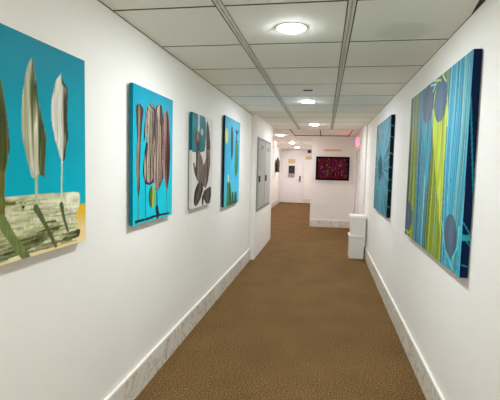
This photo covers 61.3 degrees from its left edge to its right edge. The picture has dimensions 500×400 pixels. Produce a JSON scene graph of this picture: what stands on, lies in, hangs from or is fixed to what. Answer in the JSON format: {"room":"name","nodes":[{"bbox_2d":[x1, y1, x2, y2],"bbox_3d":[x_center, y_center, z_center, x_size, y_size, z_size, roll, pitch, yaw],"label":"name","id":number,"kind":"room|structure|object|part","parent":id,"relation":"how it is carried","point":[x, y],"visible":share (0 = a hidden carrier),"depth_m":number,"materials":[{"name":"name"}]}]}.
{"room":"hallway","nodes":[
{"label":"hallway","id":0,"kind":"room"},
{"bbox_2d":[0,0,252,399],"bbox_3d":[-1.046,0.211,1.557,0.120,2.457,11.460,2,5,10],"label":"wall","id":1,"kind":"structure","parent":0,"point":[76,319],"depth_m":2.49,"materials":[{"name":"paint"}]},
{"bbox_2d":[0,23,85,265],"bbox_3d":[-0.922,-0.208,1.669,0.026,0.897,0.925,2,5,10],"label":"painting","id":2,"kind":"object","parent":1,"relation":"attached to","point":[43,195],"visible":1,"depth_m":1.78,"materials":[{"name":"fabric"}]},
{"bbox_2d":[129,83,172,225],"bbox_3d":[-0.686,-0.306,2.990,0.026,0.895,0.695,2,5,10],"label":"painting","id":3,"kind":"object","parent":1,"relation":"attached to","point":[150,112],"visible":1,"depth_m":2.89,"materials":[{"name":"paint"}]},
{"bbox_2d":[104,248,250,399],"bbox_3d":[-1.005,1.339,1.632,0.018,0.200,11.460,2,5,10],"label":"baseboard","id":4,"kind":"structure","parent":1,"relation":"attached to","point":[140,376],"depth_m":3.51,"materials":[{"name":"stone"}]},
{"bbox_2d":[189,112,212,208],"bbox_3d":[-0.477,-0.380,4.167,0.026,0.878,0.700,2,5,10],"label":"painting","id":5,"kind":"object","parent":1,"relation":"attached to","point":[201,127],"visible":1,"depth_m":4.07,"materials":[{"name":"fabric"}]},
{"bbox_2d":[222,115,239,206],"bbox_3d":[-0.239,-0.492,5.496,0.026,1.099,0.890,2,5,10],"label":"painting","id":6,"kind":"object","parent":1,"relation":"attached to","point":[231,128],"visible":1,"depth_m":5.38,"materials":[{"name":"fabric"}]},
{"bbox_2d":[98,0,485,123],"bbox_3d":[0.138,-1.024,1.901,2.000,0.015,12.730,2,5,10],"label":"trim","id":7,"kind":"structure","parent":1,"relation":"attached to","point":[483,1],"depth_m":2.87,"materials":[{"name":"grey"}]},
{"bbox_2d":[250,115,272,259],"bbox_3d":[0.191,-0.281,8.276,0.195,2.457,2.240,2,5,10],"label":"wall","id":8,"kind":"structure","parent":0,"point":[260,221],"depth_m":7.51,"materials":[{"name":"paint"}]},
{"bbox_2d":[256,137,270,211],"bbox_3d":[0.283,-0.497,8.056,0.046,1.285,1.690,2,5,10],"label":"upper cabinet","id":9,"kind":"object","parent":8,"relation":"attached to","point":[263,146],"visible":1,"depth_m":7.82,"materials":[{"name":"grey metal"}]},
{"bbox_3d":[0.203,-0.467,7.649,0.016,1.195,0.740,2,5,10],"label":"door","id":10,"kind":"part","parent":9,"relation":"part of","materials":[{"name":"grey metal"}]},
{"bbox_3d":[0.347,-0.526,8.454,0.016,1.195,0.780,2,5,10],"label":"door","id":11,"kind":"part","parent":9,"relation":"part of","materials":[{"name":"grey metal"}]},
{"bbox_2d":[271,147,280,202],"bbox_3d":[0.776,-0.744,14.411,0.810,2.457,10.320,2,5,10],"label":"wall","id":12,"kind":"structure","parent":0,"point":[275,195],"depth_m":17.68,"materials":[{"name":"paint"}]},
{"bbox_2d":[271,198,279,207],"bbox_3d":[0.488,0.367,14.605,0.018,0.200,10.200,2,5,10],"label":"baseboard","id":13,"kind":"structure","parent":12,"relation":"attached to","point":[277,201],"depth_m":17.87,"materials":[{"name":"stone"}]},
{"bbox_3d":[1.108,-1.784,17.494,0.083,0.110,0.060,2,5,10],"label":"wall hook","id":14,"kind":"object","parent":12,"relation":"attached to","visible":0},
{"bbox_2d":[275,157,279,171],"bbox_3d":[1.146,-1.458,17.511,0.167,0.622,0.530,2,5,10],"label":"coat","id":15,"kind":"object","parent":14,"relation":"hanging from","point":[277,159],"visible":1,"depth_m":17.35,"materials":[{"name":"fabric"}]},
{"bbox_2d":[134,202,425,399],"bbox_3d":[1.008,1.050,7.586,4.500,0.050,24.100,2,5,10],"label":"floor","id":16,"kind":"structure","parent":0,"point":[303,319],"depth_m":4.01,"materials":[{"name":"carpet"}]},
{"bbox_2d":[348,232,364,258],"bbox_3d":[1.920,0.826,7.672,0.270,0.425,0.348,2,5,10],"label":"storage box","id":17,"kind":"object","parent":16,"relation":"on","point":[355,242],"visible":0.82,"depth_m":7.51,"materials":[{"name":"white paint"}]},
{"bbox_3d":[1.924,0.637,7.657,0.270,0.045,0.348,2,5,10],"label":"lid","id":18,"kind":"part","parent":17,"relation":"part of","materials":[{"name":"white plastic"}]},
{"bbox_2d":[349,214,365,235],"bbox_3d":[1.942,0.443,7.645,0.270,0.345,0.348,2,5,10],"label":"storage box","id":19,"kind":"object","parent":17,"relation":"on","point":[357,221],"visible":1,"depth_m":7.49,"materials":[{"name":"white paint"}]},
{"bbox_3d":[1.946,0.293,7.633,0.270,0.045,0.348,2,5,10],"label":"lid","id":20,"kind":"part","parent":19,"relation":"part of","materials":[{"name":"white plastic"}]},
{"bbox_2d":[100,0,482,148],"bbox_3d":[1.029,-1.438,7.172,4.500,0.060,24.548,2,5,10],"label":"ceiling","id":21,"kind":"structure","parent":0,"point":[390,41],"depth_m":3.06,"materials":[{"name":"tile"}]},
{"bbox_2d":[213,0,299,128],"bbox_3d":[-0.115,-1.084,2.576,0.038,0.013,13.975,2,5,10],"label":"trim","id":22,"kind":"structure","parent":21,"relation":"attached to","point":[218,3],"depth_m":3.06,"materials":[{"name":"beige metal"}]},
{"bbox_2d":[273,139,276,148],"bbox_3d":[0.744,-1.722,12.981,0.092,0.287,0.420,2,5,10],"label":"exit sign","id":23,"kind":"object","parent":21,"relation":"hanging from","point":[274,140],"visible":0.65,"depth_m":12.79,"materials":[{"name":"pink"}]},
{"bbox_2d":[275,22,307,32],"bbox_3d":[0.259,-1.068,2.635,0.200,0.013,0.200,2,5,10],"label":"recessed light","id":24,"kind":"object","parent":21,"relation":"in","point":[291,27],"visible":1,"depth_m":2.61,"materials":[{"name":"white"}]},
{"bbox_2d":[300,100,314,102],"bbox_3d":[0.752,-1.279,5.506,0.200,0.013,0.200,2,5,10],"label":"recessed light","id":25,"kind":"object","parent":21,"relation":"in","point":[303,101],"visible":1,"depth_m":5.46,"materials":[{"name":"white"}]},
{"bbox_2d":[295,135,324,135],"bbox_3d":[1.875,-1.690,11.070,1.400,0.024,0.040,2,5,10],"label":"trim","id":26,"kind":"structure","parent":21,"relation":"attached to","point":[295,135],"depth_m":11.10,"materials":[{"name":"grey"}]},
{"bbox_2d":[302,129,337,129],"bbox_3d":[1.073,-1.587,9.444,2.810,0.016,0.024,2,5,10],"label":"trim","id":27,"kind":"structure","parent":21,"relation":"attached to","point":[302,129],"depth_m":9.35,"materials":[{"name":"beige"}]},
{"bbox_2d":[331,0,355,129],"bbox_3d":[0.580,-1.058,2.454,0.038,0.013,13.975,2,5,10],"label":"trim","id":28,"kind":"structure","parent":21,"relation":"attached to","point":[352,3],"depth_m":3.01,"materials":[{"name":"beige metal"}]},
{"bbox_2d":[281,149,311,202],"bbox_3d":[2.240,-1.099,19.440,1.927,2.457,0.120,2,5,10],"label":"wall","id":29,"kind":"structure","parent":0,"point":[307,162],"depth_m":19.31,"materials":[{"name":"paint"}]},
{"bbox_2d":[279,149,303,202],"bbox_3d":[1.921,-1.101,19.405,1.072,2.450,0.060,2,5,10],"label":"trim","id":30,"kind":"structure","parent":29,"relation":"attached to","point":[281,149],"depth_m":19.35,"materials":[{"name":"paint"}]},
{"bbox_2d":[281,150,302,202],"bbox_3d":[1.911,-1.080,19.372,0.955,2.397,0.122,2,5,10],"label":"door","id":31,"kind":"structure","parent":29,"relation":"in","point":[291,187],"depth_m":19.40,"materials":[{"name":"paint"}]},
{"bbox_2d":[288,166,294,176],"bbox_3d":[1.895,-1.312,19.344,0.305,0.520,0.070,2,5,10],"label":"holder","id":32,"kind":"object","parent":31,"relation":"attached to","point":[291,168],"visible":1,"depth_m":19.31,"materials":[{"name":"black plastic"}]},
{"bbox_2d":[309,136,354,226],"bbox_3d":[2.916,-0.761,15.295,1.143,2.457,7.832,2,5,10],"label":"wall","id":33,"kind":"structure","parent":0,"point":[329,199],"depth_m":11.45,"materials":[{"name":"paint"}]},
{"bbox_2d":[309,219,349,227],"bbox_3d":[2.202,0.646,11.529,1.143,0.200,0.018,2,5,10],"label":"baseboard","id":34,"kind":"structure","parent":33,"relation":"attached to","point":[313,222],"depth_m":11.52,"materials":[{"name":"stone"}]},
{"bbox_2d":[315,156,349,180],"bbox_3d":[2.228,-0.851,11.405,0.890,0.635,0.035,2,5,10],"label":"framed picture","id":35,"kind":"object","parent":33,"relation":"attached to","point":[327,168],"visible":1,"depth_m":11.40,"materials":[{"name":"paint"}]},
{"bbox_2d":[324,149,341,150],"bbox_3d":[2.244,-1.340,11.377,0.465,0.050,0.015,2,5,10],"label":"sign plaque","id":36,"kind":"object","parent":33,"relation":"attached to","point":[325,149],"visible":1,"depth_m":11.37,"materials":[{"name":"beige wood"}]},
{"bbox_2d":[353,0,499,399],"bbox_3d":[1.444,0.123,3.452,0.120,2.457,16.068,2,5,10],"label":"wall","id":37,"kind":"structure","parent":0,"point":[453,321],"depth_m":2.48,"materials":[{"name":"paint"}]},
{"bbox_2d":[352,137,355,213],"bbox_3d":[2.782,-0.456,11.323,0.012,2.457,0.060,2,5,10],"label":"trim","id":38,"kind":"structure","parent":37,"relation":"attached to","point":[355,137],"depth_m":11.29,"materials":[{"name":"white paint"}]},
{"bbox_2d":[353,145,361,213],"bbox_3d":[2.561,-0.206,10.089,0.042,2.140,1.500,2,5,10],"label":"trim","id":39,"kind":"structure","parent":37,"relation":"attached to","point":[359,147],"depth_m":9.87,"materials":[{"name":"white paint"}]},
{"bbox_2d":[355,150,359,213],"bbox_3d":[2.588,-0.162,10.088,0.044,2.043,1.296,2,5,10],"label":"door","id":40,"kind":"structure","parent":37,"relation":"in","point":[358,152],"depth_m":10.20,"materials":[{"name":"paint"}]},
{"bbox_2d":[356,136,359,146],"bbox_3d":[2.565,-1.393,10.057,0.062,0.250,0.370,2,5,10],"label":"exit sign","id":41,"kind":"object","parent":37,"relation":"attached to","point":[357,137],"visible":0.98,"depth_m":9.89,"materials":[{"name":"pink plastic"}]},
{"bbox_2d":[359,124,367,213],"bbox_3d":[2.274,-0.251,8.528,0.030,2.457,0.920,2,5,10],"label":"trim","id":42,"kind":"structure","parent":37,"relation":"attached to","point":[365,128],"depth_m":8.29,"materials":[{"name":"white paint"}]},
{"bbox_2d":[373,114,394,217],"bbox_3d":[1.748,-0.434,5.553,0.041,1.194,1.360,2,5,10],"label":"painting","id":43,"kind":"object","parent":37,"relation":"attached to","point":[382,186],"visible":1,"depth_m":5.25,"materials":[{"name":"fabric"}]},
{"bbox_2d":[363,245,444,399],"bbox_3d":[1.057,1.366,1.913,0.018,0.200,12.730,2,5,10],"label":"baseboard","id":44,"kind":"structure","parent":37,"relation":"attached to","point":[431,391],"depth_m":3.63,"materials":[{"name":"stone"}]},
{"bbox_2d":[405,49,481,277],"bbox_3d":[1.288,-0.236,2.976,0.041,1.191,1.580,2,5,10],"label":"painting","id":45,"kind":"object","parent":37,"relation":"attached to","point":[444,115],"visible":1,"depth_m":2.57,"materials":[{"name":"fabric"}]}
]}

